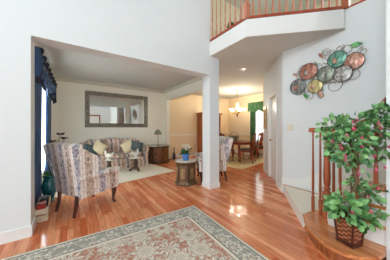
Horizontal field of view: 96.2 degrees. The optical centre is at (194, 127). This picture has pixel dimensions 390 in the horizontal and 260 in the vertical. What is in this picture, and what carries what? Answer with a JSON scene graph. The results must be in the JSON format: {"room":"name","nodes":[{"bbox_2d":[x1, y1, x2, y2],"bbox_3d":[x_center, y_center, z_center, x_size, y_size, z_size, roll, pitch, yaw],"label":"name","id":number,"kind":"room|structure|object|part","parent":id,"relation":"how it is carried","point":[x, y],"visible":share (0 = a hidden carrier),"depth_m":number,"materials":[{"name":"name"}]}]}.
{"room":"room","nodes":[
{"label":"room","id":0,"kind":"room"},
{"bbox_2d":[0,0,218,232],"bbox_3d":[-2.393,-1.437,1.992,6.930,5.500,0.260,0,0,-35],"label":"wall","id":1,"kind":"structure","parent":0,"point":[169,35],"depth_m":2.31,"materials":[{"name":"paint"}]},
{"bbox_2d":[0,216,35,244],"bbox_3d":[-3.638,1.250,1.116,3.886,0.125,0.286,0,0,-35],"label":"baseboard","id":2,"kind":"structure","parent":1,"relation":"attached to","point":[24,232],"depth_m":2.04,"materials":[{"name":"white paint"}]},
{"bbox_2d":[51,81,228,154],"bbox_3d":[-1.236,-0.102,7.395,7.620,2.830,0.130,0,0,-35],"label":"wall","id":3,"kind":"structure","parent":0,"point":[68,113],"depth_m":6.70,"materials":[{"name":"paint"}]},
{"bbox_2d":[85,90,147,126],"bbox_3d":[-2.713,-0.597,6.260,2.080,1.200,0.055,0,0,-35],"label":"wall mirror","id":4,"kind":"object","parent":3,"relation":"attached to","point":[102,109],"visible":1,"depth_m":6.19,"materials":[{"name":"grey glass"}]},
{"bbox_3d":[-2.725,-0.597,6.278,1.820,0.940,0.012,0,0,-35],"label":"glass","id":5,"kind":"part","parent":4,"relation":"part of","materials":[{"name":"white mirror"}]},
{"bbox_2d":[35,44,202,93],"bbox_3d":[-1.774,-1.457,4.762,3.740,0.100,3.590,0,0,-35],"label":"trim","id":6,"kind":"structure","parent":3,"relation":"attached to","point":[196,79],"depth_m":5.94,"materials":[{"name":"paint"}]},
{"bbox_2d":[170,133,249,135],"bbox_3d":[1.340,0.338,6.958,3.580,0.070,3.520,0,0,-35],"label":"trim","id":7,"kind":"structure","parent":3,"relation":"attached to","point":[222,133],"depth_m":7.95,"materials":[{"name":"beige paint"}]},
{"bbox_2d":[170,150,262,157],"bbox_3d":[1.340,1.248,6.958,3.580,0.130,3.520,0,0,-35],"label":"baseboard","id":8,"kind":"structure","parent":3,"relation":"attached to","point":[235,151],"depth_m":8.04,"materials":[{"name":"white paint"}]},
{"bbox_2d":[165,80,202,158],"bbox_3d":[-0.379,-0.102,6.164,0.150,2.830,3.130,0,0,-35],"label":"wall","id":9,"kind":"structure","parent":0,"point":[196,87],"depth_m":6.67,"materials":[{"name":"paint"}]},
{"bbox_2d":[39,9,342,98],"bbox_3d":[0.332,-1.662,5.014,7.750,0.310,6.030,0,0,-35],"label":"ceiling","id":10,"kind":"structure","parent":0,"point":[257,54],"depth_m":4.41,"materials":[{"name":"paint"}]},
{"bbox_2d":[229,90,245,115],"bbox_3d":[1.720,-0.972,7.212,0.694,1.090,0.675,0,0,-35],"label":"chandelier","id":11,"kind":"object","parent":10,"relation":"hanging from","point":[237,106],"visible":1,"depth_m":7.15,"materials":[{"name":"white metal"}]},
{"bbox_2d":[0,152,385,259],"bbox_3d":[-0.129,1.373,2.647,11.400,0.120,9.500,0,0,-35],"label":"floor","id":12,"kind":"structure","parent":0,"point":[250,205],"depth_m":2.76,"materials":[{"name":"brown wood"}]},
{"bbox_2d":[35,195,50,222],"bbox_3d":[-2.296,1.218,2.643,0.156,0.190,0.556,0,0,-36],"label":"wooden crate","id":13,"kind":"object","parent":12,"relation":"on","point":[46,210],"visible":0.65,"depth_m":2.44,"materials":[{"name":"brown wood"}]},
{"bbox_2d":[37,200,45,216],"bbox_3d":[-2.228,1.198,2.544,0.098,0.203,0.200,0,0,-38],"label":"gift box","id":14,"kind":"object","parent":13,"relation":"in","point":[41,204],"visible":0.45,"depth_m":2.49,"materials":[{"name":"red paper"}]},
{"bbox_2d":[40,195,47,205],"bbox_3d":[-2.370,1.200,2.750,0.086,0.200,0.200,0,0,-35],"label":"storage box","id":15,"kind":"object","parent":13,"relation":"on","point":[45,197],"visible":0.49,"depth_m":2.74,"materials":[{"name":"black"}]},
{"bbox_2d":[41,133,67,201],"bbox_3d":[-2.510,0.703,3.148,0.396,1.219,0.359,0,0,-35],"label":"urn","id":16,"kind":"object","parent":12,"relation":"on","point":[48,187],"visible":0.72,"depth_m":3.06,"materials":[{"name":"teal ceramic"}]},
{"bbox_2d":[42,142,120,217],"bbox_3d":[-1.828,0.773,2.900,0.806,1.095,0.840,0,0,25],"label":"chair","id":17,"kind":"object","parent":12,"relation":"on","point":[76,172],"visible":1,"depth_m":2.61,"materials":[{"name":"fabric"}]},
{"bbox_3d":[-2.085,0.858,3.084,0.152,0.370,0.695,0,0,25],"label":"arm","id":18,"kind":"part","parent":17,"relation":"part of","materials":[{"name":"fabric"}]},
{"bbox_3d":[-2.147,1.164,2.755,0.101,0.308,0.064,0,0,-44],"label":"leg","id":19,"kind":"part","parent":17,"relation":"part of","materials":[{"name":"brown wood"}]},
{"bbox_3d":[-1.939,0.634,2.665,0.740,0.818,0.320,0,0,25],"label":"backrest","id":20,"kind":"part","parent":17,"relation":"part of","materials":[{"name":"fabric"}]},
{"bbox_3d":[-1.737,1.164,2.562,0.064,0.308,0.101,0,0,5],"label":"leg","id":21,"kind":"part","parent":17,"relation":"part of","materials":[{"name":"brown wood"}]},
{"bbox_3d":[-1.523,0.858,2.818,0.152,0.370,0.695,0,0,25],"label":"arm","id":22,"kind":"part","parent":17,"relation":"part of","materials":[{"name":"fabric"}]},
{"bbox_3d":[-1.436,1.160,3.079,0.110,0.321,0.086,0,0,-27],"label":"leg","id":23,"kind":"part","parent":17,"relation":"part of","materials":[{"name":"brown wood"}]},
{"bbox_2d":[42,163,174,197],"bbox_3d":[-2.365,1.306,4.911,3.000,0.012,2.000,0,0,-45],"label":"area rug","id":24,"kind":"object","parent":12,"relation":"on","point":[125,175],"visible":0.28,"depth_m":5.04,"materials":[{"name":"beige carpet"}]},
{"bbox_2d":[102,158,115,167],"bbox_3d":[-2.399,1.101,4.911,0.353,0.413,0.363,0,0,38],"label":"pedestal table","id":25,"kind":"object","parent":24,"relation":"on","point":[109,164],"visible":0.5,"depth_m":4.85,"materials":[{"name":"stone"}]},
{"bbox_2d":[104,150,113,159],"bbox_3d":[-2.399,0.769,4.892,0.263,0.247,0.151,0,0,-4],"label":"figurine","id":26,"kind":"object","parent":25,"relation":"on","point":[108,156],"visible":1,"depth_m":4.86,"materials":[{"name":"white ceramic"}]},
{"bbox_2d":[79,138,148,168],"bbox_3d":[-2.647,0.825,5.708,2.077,0.950,0.880,0,0,-35],"label":"sofa","id":27,"kind":"object","parent":24,"relation":"on","point":[123,160],"visible":0.5,"depth_m":5.68,"materials":[{"name":"fabric"}]},
{"bbox_2d":[83,143,96,154],"bbox_3d":[-3.073,0.653,5.146,0.487,0.398,0.186,0,0,-43],"label":"throw cushion","id":28,"kind":"object","parent":27,"relation":"on","point":[87,147],"visible":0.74,"depth_m":5.08,"materials":[{"name":"teal fabric"}]},
{"bbox_2d":[85,139,103,144],"bbox_3d":[-3.220,0.662,5.579,0.545,0.576,0.260,0,0,-35],"label":"cushion","id":29,"kind":"object","parent":27,"relation":"on","point":[90,141],"depth_m":5.47,"materials":[{"name":"fabric"}]},
{"bbox_2d":[93,140,108,154],"bbox_3d":[-2.887,0.623,5.299,0.504,0.488,0.193,0,0,-30],"label":"throw cushion","id":30,"kind":"object","parent":27,"relation":"on","point":[99,147],"visible":0.93,"depth_m":5.25,"materials":[{"name":"beige fabric"}]},
{"bbox_2d":[97,153,105,159],"bbox_3d":[-3.050,0.897,5.332,0.541,0.163,0.720,0,0,-35],"label":"seat cushion","id":31,"kind":"object","parent":27,"relation":"on","point":[102,156],"depth_m":5.14,"materials":[{"name":"fabric"}]},
{"bbox_3d":[-2.857,0.743,6.012,1.880,0.730,0.140,0,0,-35],"label":"backrest","id":32,"kind":"part","parent":27,"relation":"part of","materials":[{"name":"fabric"}]},
{"bbox_2d":[104,138,121,152],"bbox_3d":[-2.772,0.638,5.889,0.545,0.576,0.260,0,0,-35],"label":"cushion","id":33,"kind":"object","parent":27,"relation":"on","point":[113,143],"depth_m":5.80,"materials":[{"name":"fabric"}]},
{"bbox_2d":[104,152,124,158],"bbox_3d":[-2.601,0.897,5.642,0.541,0.163,0.720,0,0,-35],"label":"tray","id":34,"kind":"object","parent":27,"relation":"on","point":[117,155],"depth_m":5.45,"materials":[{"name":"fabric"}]},
{"bbox_2d":[120,140,131,152],"bbox_3d":[-2.201,0.633,5.749,0.486,0.464,0.195,0,0,-40],"label":"throw cushion","id":35,"kind":"object","parent":27,"relation":"on","point":[125,146],"visible":0.89,"depth_m":5.67,"materials":[{"name":"beige fabric"}]},
{"bbox_2d":[121,138,136,151],"bbox_3d":[-2.324,0.662,6.199,0.545,0.576,0.260,0,0,-35],"label":"cushion","id":36,"kind":"object","parent":27,"relation":"on","point":[124,140],"depth_m":6.07,"materials":[{"name":"fabric"}]},
{"bbox_2d":[123,150,141,157],"bbox_3d":[-2.153,0.897,5.952,0.541,0.163,0.720,0,0,-35],"label":"seat cushion","id":37,"kind":"object","parent":27,"relation":"on","point":[126,155],"depth_m":5.62,"materials":[{"name":"fabric"}]},
{"bbox_2d":[130,140,142,151],"bbox_3d":[-1.953,0.623,5.847,0.469,0.400,0.184,0,0,-23],"label":"throw cushion","id":38,"kind":"object","parent":27,"relation":"on","point":[135,145],"visible":0.98,"depth_m":5.80,"materials":[{"name":"teal fabric"}]},
{"bbox_3d":[-1.871,0.904,6.238,0.197,0.562,0.850,0,0,-35],"label":"arm","id":39,"kind":"part","parent":27,"relation":"part of","materials":[{"name":"fabric"}]},
{"bbox_2d":[129,156,140,171],"bbox_3d":[-1.780,1.101,5.260,0.353,0.413,0.363,0,0,9],"label":"pedestal table","id":40,"kind":"object","parent":24,"relation":"on","point":[135,163],"visible":0.96,"depth_m":5.19,"materials":[{"name":"brown wood"}]},
{"bbox_2d":[131,149,138,156],"bbox_3d":[-1.792,0.769,5.242,0.151,0.247,0.263,0,0,32],"label":"figurine","id":41,"kind":"object","parent":40,"relation":"on","point":[135,153],"visible":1,"depth_m":5.21,"materials":[{"name":"white ceramic"}]},
{"bbox_2d":[0,205,268,259],"bbox_3d":[-0.643,1.308,1.325,2.760,0.010,2.040,0,0,-32],"label":"area rug","id":42,"kind":"object","parent":12,"relation":"on","point":[188,233],"visible":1,"depth_m":1.96,"materials":[{"name":"fabric"}]},
{"bbox_2d":[146,144,169,163],"bbox_3d":[-1.396,0.995,6.624,0.871,0.636,0.778,0,0,-35],"label":"base cabinet","id":43,"kind":"object","parent":12,"relation":"on","point":[159,154],"visible":0.94,"depth_m":6.30,"materials":[{"name":"brown wood"}]},
{"bbox_3d":[-1.410,0.991,6.254,0.126,0.395,0.014,0,0,-4],"label":"carved panel","id":44,"kind":"part","parent":43,"relation":"part of","materials":[{"name":"brown wood"}]},
{"bbox_2d":[154,130,161,145],"bbox_3d":[-1.382,0.363,6.534,0.273,0.625,0.273,0,0,-35],"label":"table lamp","id":45,"kind":"object","parent":43,"relation":"on","point":[157,132],"visible":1,"depth_m":6.46,"materials":[{"name":"grey fabric"}]},
{"bbox_3d":[-1.382,0.181,6.534,0.273,0.180,0.273,0,0,-35],"label":"lamp shade","id":46,"kind":"part","parent":45,"relation":"part of","materials":[{"name":"grey glass"}]},
{"bbox_3d":[-1.261,0.991,6.292,0.130,0.395,0.014,0,0,-25],"label":"carved panel","id":47,"kind":"part","parent":43,"relation":"part of","materials":[{"name":"brown wood"}]},
{"bbox_2d":[175,158,196,186],"bbox_3d":[-0.218,1.040,4.129,0.510,0.546,0.550,0,0,44],"label":"table","id":48,"kind":"object","parent":12,"relation":"on","point":[185,169],"visible":0.98,"depth_m":3.94,"materials":[{"name":"brown wood"}]},
{"bbox_3d":[-0.265,1.048,3.937,0.170,0.300,0.014,0,0,14],"label":"panel","id":49,"kind":"part","parent":48,"relation":"part of","materials":[{"name":"brown wood"}]},
{"bbox_2d":[180,144,191,159],"bbox_3d":[-0.221,0.580,4.114,0.292,0.374,0.289,0,0,38],"label":"potted flowers","id":50,"kind":"object","parent":48,"relation":"on","point":[185,154],"visible":1,"depth_m":4.06,"materials":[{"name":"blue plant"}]},
{"bbox_3d":[-0.214,0.694,4.107,0.184,0.145,0.184,0,0,-35],"label":"pot","id":51,"kind":"part","parent":50,"relation":"part of","materials":[{"name":"blue ceramic"}]},
{"bbox_3d":[-0.156,1.050,3.916,0.038,0.385,0.040,0,0,44],"label":"corner post","id":52,"kind":"part","parent":48,"relation":"part of","materials":[{"name":"brown wood"}]},
{"bbox_2d":[196,112,222,152],"bbox_3d":[0.712,0.318,8.314,1.232,1.990,0.515,0,0,-35],"label":"china hutch","id":53,"kind":"object","parent":12,"relation":"on","point":[200,114],"visible":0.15,"depth_m":8.06,"materials":[{"name":"brown wood"}]},
{"bbox_2d":[195,136,232,182],"bbox_3d":[0.451,0.773,4.454,0.840,1.095,0.806,0,0,-7],"label":"chair","id":54,"kind":"object","parent":12,"relation":"on","point":[225,143],"visible":0.6,"depth_m":4.13,"materials":[{"name":"fabric"}]},
{"bbox_3d":[0.359,0.858,4.756,0.695,0.370,0.152,0,0,-7],"label":"arm","id":55,"kind":"part","parent":54,"relation":"part of","materials":[{"name":"fabric"}]},
{"bbox_3d":[0.431,0.858,4.138,0.695,0.370,0.152,0,0,-7],"label":"arm","id":56,"kind":"part","parent":54,"relation":"part of","materials":[{"name":"fabric"}]},
{"bbox_3d":[0.709,0.634,4.484,0.320,0.818,0.740,0,0,-7],"label":"backrest","id":57,"kind":"part","parent":54,"relation":"part of","materials":[{"name":"fabric"}]},
{"bbox_2d":[195,154,262,168],"bbox_3d":[1.505,1.306,7.145,2.450,0.012,2.350,0,0,-45],"label":"area rug","id":58,"kind":"object","parent":12,"relation":"on","point":[246,163],"visible":0.4,"depth_m":6.46,"materials":[{"name":"beige carpet"}]},
{"bbox_2d":[219,133,233,160],"bbox_3d":[1.155,0.754,6.705,0.541,1.101,0.496,0,0,-40],"label":"dining chair","id":59,"kind":"object","parent":58,"relation":"on","point":[220,134],"visible":0.17,"depth_m":6.59,"materials":[{"name":"brown wood"}]},
{"bbox_2d":[232,140,251,161],"bbox_3d":[1.679,0.932,7.241,1.130,0.757,1.526,0,0,-35],"label":"dining table","id":60,"kind":"object","parent":58,"relation":"on","point":[239,142],"visible":0.51,"depth_m":6.72,"materials":[{"name":"brown wood"}]},
{"bbox_2d":[229,132,238,140],"bbox_3d":[1.609,0.370,7.185,0.433,0.362,0.423,0,0,-35],"label":"wire basket","id":61,"kind":"object","parent":60,"relation":"on","point":[236,137],"visible":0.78,"depth_m":7.12,"materials":[{"name":"black metal"}]},
{"bbox_3d":[1.670,0.966,6.645,0.097,0.689,0.134,0,0,12],"label":"leg","id":62,"kind":"part","parent":60,"relation":"part of","materials":[{"name":"brown wood"}]},
{"bbox_2d":[239,133,256,163],"bbox_3d":[1.978,0.754,6.531,0.541,1.101,0.496,0,0,30],"label":"dining chair","id":63,"kind":"object","parent":58,"relation":"on","point":[249,150],"visible":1,"depth_m":6.41,"materials":[{"name":"wood"}]},
{"bbox_3d":[1.937,0.824,6.554,0.440,0.070,0.470,0,0,30],"label":"seat","id":64,"kind":"part","parent":63,"relation":"part of","materials":[{"name":"fabric"}]},
{"bbox_3d":[2.057,0.809,6.264,0.126,0.988,0.065,0,0,30],"label":"leg","id":65,"kind":"part","parent":63,"relation":"part of","materials":[{"name":"brown wood"}]},
{"bbox_2d":[249,132,262,158],"bbox_3d":[2.676,0.754,7.462,0.541,1.101,0.496,0,0,-23],"label":"dining chair","id":66,"kind":"object","parent":58,"relation":"on","point":[260,146],"visible":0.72,"depth_m":7.50,"materials":[{"name":"brown wood"}]},
{"bbox_2d":[282,153,385,259],"bbox_3d":[2.388,0.118,1.360,1.446,2.390,4.280,0,0,-35],"label":"staircase","id":67,"kind":"structure","parent":12,"relation":"on","point":[321,234],"depth_m":1.96,"materials":[{"name":"brown wood"}]},
{"bbox_3d":[1.457,1.302,1.912,0.448,0.022,0.765,0,0,-29],"label":"mould","id":68,"kind":"part","parent":67,"relation":"part of","materials":[{"name":"brown wood"}]},
{"bbox_2d":[309,97,385,219],"bbox_3d":[1.701,0.425,2.052,0.131,1.435,0.767,0,0,-20],"label":"stair railing","id":69,"kind":"object","parent":67,"relation":"on","point":[327,166],"visible":0.59,"depth_m":2.16,"materials":[{"name":"red wood"}]},
{"bbox_3d":[1.649,0.601,2.186,0.084,1.085,0.082,0,0,-35],"label":"newel post","id":70,"kind":"part","parent":69,"relation":"part of","materials":[{"name":"red wood"}]},
{"bbox_3d":[1.712,-0.112,2.056,0.107,0.360,0.767,0,0,-20],"label":"handrail","id":71,"kind":"part","parent":69,"relation":"part of","materials":[{"name":"red wood"}]},
{"bbox_2d":[314,101,389,248],"bbox_3d":[1.619,0.443,1.721,0.841,1.399,0.454,0,0,2],"label":"potted plant","id":72,"kind":"object","parent":67,"relation":"on","point":[350,222],"visible":0.97,"depth_m":1.66,"materials":[{"name":"plant"}]},
{"bbox_2d":[334,214,366,248],"bbox_3d":[1.522,1.002,1.728,0.234,0.280,0.234,0,0,-35],"label":"basket","id":73,"kind":"object","parent":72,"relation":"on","point":[352,236],"depth_m":1.67,"materials":[{"name":"wicker"}]},
{"bbox_2d":[203,75,218,183],"bbox_3d":[0.350,0.101,3.889,0.260,2.425,0.260,0,0,-35],"label":"wall column","id":74,"kind":"structure","parent":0,"point":[210,82],"depth_m":3.78,"materials":[{"name":"paint"}]},
{"bbox_2d":[202,181,219,188],"bbox_3d":[0.354,1.263,3.883,0.292,0.100,0.276,0,0,-35],"label":"baseboard","id":75,"kind":"structure","parent":74,"relation":"attached to","point":[215,185],"depth_m":3.78,"materials":[{"name":"white paint"}]},
{"bbox_2d":[229,93,262,153],"bbox_3d":[2.874,-0.102,8.019,0.150,2.830,3.520,0,0,-35],"label":"wall","id":76,"kind":"structure","parent":0,"point":[240,123],"depth_m":8.65,"materials":[{"name":"paint"}]},
{"bbox_3d":[3.044,-0.237,7.698,0.155,1.760,1.160,0,0,-35],"label":"window","id":77,"kind":"structure","parent":76,"relation":"in","visible":0},
{"bbox_2d":[248,101,262,155],"bbox_3d":[2.901,0.078,7.624,0.138,2.410,1.400,0,0,-35],"label":"window curtains","id":78,"kind":"object","parent":77,"relation":"attached to","point":[255,108],"visible":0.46,"depth_m":7.90,"materials":[{"name":"green fabric"}]},
{"bbox_3d":[2.661,0.128,8.029,0.065,2.310,0.300,0,0,-35],"label":"curtain panel","id":79,"kind":"part","parent":78,"relation":"part of","materials":[{"name":"fabric"}]},
{"bbox_3d":[2.945,-0.167,7.654,0.031,1.720,0.720,0,0,-35],"label":"sheer panel","id":80,"kind":"part","parent":78,"relation":"part of","materials":[{"name":"white fabric"}]},
{"bbox_2d":[263,77,263,165],"bbox_3d":[3.042,-0.102,5.922,2.260,2.830,0.120,0,0,-35],"label":"wall","id":81,"kind":"structure","parent":0,"point":[263,77],"depth_m":5.32,"materials":[{"name":"paint"}]},
{"bbox_2d":[264,53,281,184],"bbox_3d":[1.985,-0.102,4.405,0.120,2.830,1.800,0,0,10],"label":"wall","id":82,"kind":"structure","parent":0,"point":[273,78],"depth_m":3.88,"materials":[{"name":"paint"}]},
{"bbox_2d":[263,107,266,128],"bbox_3d":[2.027,-0.267,5.069,0.035,0.620,0.320,0,0,10],"label":"picture frame","id":83,"kind":"object","parent":82,"relation":"attached to","point":[264,108],"visible":1,"depth_m":4.94,"materials":[{"name":"gold metal"}]},
{"bbox_2d":[268,91,276,184],"bbox_3d":[1.961,0.245,4.318,0.136,2.135,0.850,0,0,10],"label":"door","id":84,"kind":"structure","parent":82,"relation":"in","point":[272,103],"depth_m":4.47,"materials":[{"name":"white paint"}]},
{"bbox_2d":[263,166,281,191],"bbox_3d":[1.918,1.248,4.418,0.016,0.130,1.800,0,0,10],"label":"baseboard","id":85,"kind":"structure","parent":82,"relation":"attached to","point":[265,170],"depth_m":3.82,"materials":[{"name":"white paint"}]},
{"bbox_2d":[224,0,327,15],"bbox_3d":[-0.129,-4.237,2.647,11.400,0.100,9.500,0,0,-35],"label":"ceiling","id":86,"kind":"structure","parent":0,"point":[256,2],"depth_m":5.97,"materials":[{"name":"paint"}]},
{"bbox_2d":[210,0,358,38],"bbox_3d":[3.271,-3.007,3.357,4.800,2.360,6.800,0,0,-35],"label":"wall","id":87,"kind":"structure","parent":0,"point":[333,2],"depth_m":5.68,"materials":[{"name":"paint"}]},
{"bbox_2d":[282,0,385,193],"bbox_3d":[3.066,-0.257,1.756,0.120,3.140,4.400,0,0,-35],"label":"wall","id":88,"kind":"structure","parent":0,"point":[366,20],"depth_m":2.89,"materials":[{"name":"paint"}]},
{"bbox_2d":[210,9,345,55],"bbox_3d":[1.222,-1.655,3.004,2.254,0.285,0.480,0,0,26],"label":"trim","id":89,"kind":"structure","parent":88,"relation":"attached to","point":[333,19],"depth_m":2.82,"materials":[{"name":"white paint"}]},
{"bbox_2d":[287,125,292,130],"bbox_3d":[1.846,0.008,3.399,0.016,0.116,0.116,0,0,-35],"label":"light switch","id":90,"kind":"object","parent":88,"relation":"attached to","point":[289,127],"visible":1,"depth_m":3.40,"materials":[{"name":"beige plastic"}]},
{"bbox_2d":[290,42,366,99],"bbox_3d":[2.130,-0.894,2.926,0.078,0.823,1.076,0,0,-35],"label":"wall art","id":91,"kind":"object","parent":88,"relation":"attached to","point":[354,60],"visible":1,"depth_m":2.84,"materials":[{"name":"metal"}]},
{"bbox_2d":[386,0,389,259],"bbox_3d":[2.680,-1.437,0.537,0.120,5.500,2.835,0,0,-35],"label":"wall","id":92,"kind":"structure","parent":0,"point":[387,1],"depth_m":1.66,"materials":[{"name":"paint"}]},
{"bbox_3d":[3.354,-1.677,3.414,4.600,0.300,6.800,0,0,-35],"label":"floor","id":93,"kind":"structure","parent":0,"visible":0},
{"bbox_2d":[210,0,365,41],"bbox_3d":[2.469,-2.338,2.109,5.353,1.047,0.906,0,0,41],"label":"balcony railing","id":94,"kind":"object","parent":93,"relation":"on","point":[345,4],"visible":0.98,"depth_m":2.88,"materials":[{"name":"red wood"}]},
{"bbox_3d":[0.873,-2.345,2.957,0.099,1.035,0.096,0,0,-35],"label":"newel post","id":95,"kind":"part","parent":94,"relation":"part of","materials":[{"name":"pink wood"}]},
{"bbox_3d":[2.334,-2.345,2.708,0.099,1.035,0.096,0,0,-35],"label":"newel post","id":96,"kind":"part","parent":94,"relation":"part of","materials":[{"name":"red wood"}]},
{"bbox_3d":[-3.117,-0.062,3.377,0.155,2.010,2.060,0,0,-35],"label":"window","id":97,"kind":"structure","parent":0,"visible":0},
{"bbox_2d":[35,46,56,205],"bbox_3d":[-2.971,0.077,3.486,0.218,2.412,2.865,0,0,-35],"label":"window curtains","id":98,"kind":"object","parent":97,"relation":"attached to","point":[45,84],"visible":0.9,"depth_m":3.07,"materials":[{"name":"blue fabric"}]},
{"bbox_3d":[-2.580,0.148,2.824,0.084,2.270,1.080,0,0,-35],"label":"curtain panel","id":99,"kind":"part","parent":98,"relation":"part of","materials":[{"name":"blue fabric"}]},
{"bbox_3d":[-3.137,0.158,3.575,0.046,2.250,0.850,0,0,-35],"label":"sheer panel","id":100,"kind":"part","parent":98,"relation":"part of","materials":[{"name":"white fabric"}]},
{"bbox_3d":[-3.539,0.148,4.209,0.084,2.270,0.850,0,0,-35],"label":"curtain panel","id":101,"kind":"part","parent":98,"relation":"part of","materials":[{"name":"fabric"}]}
]}

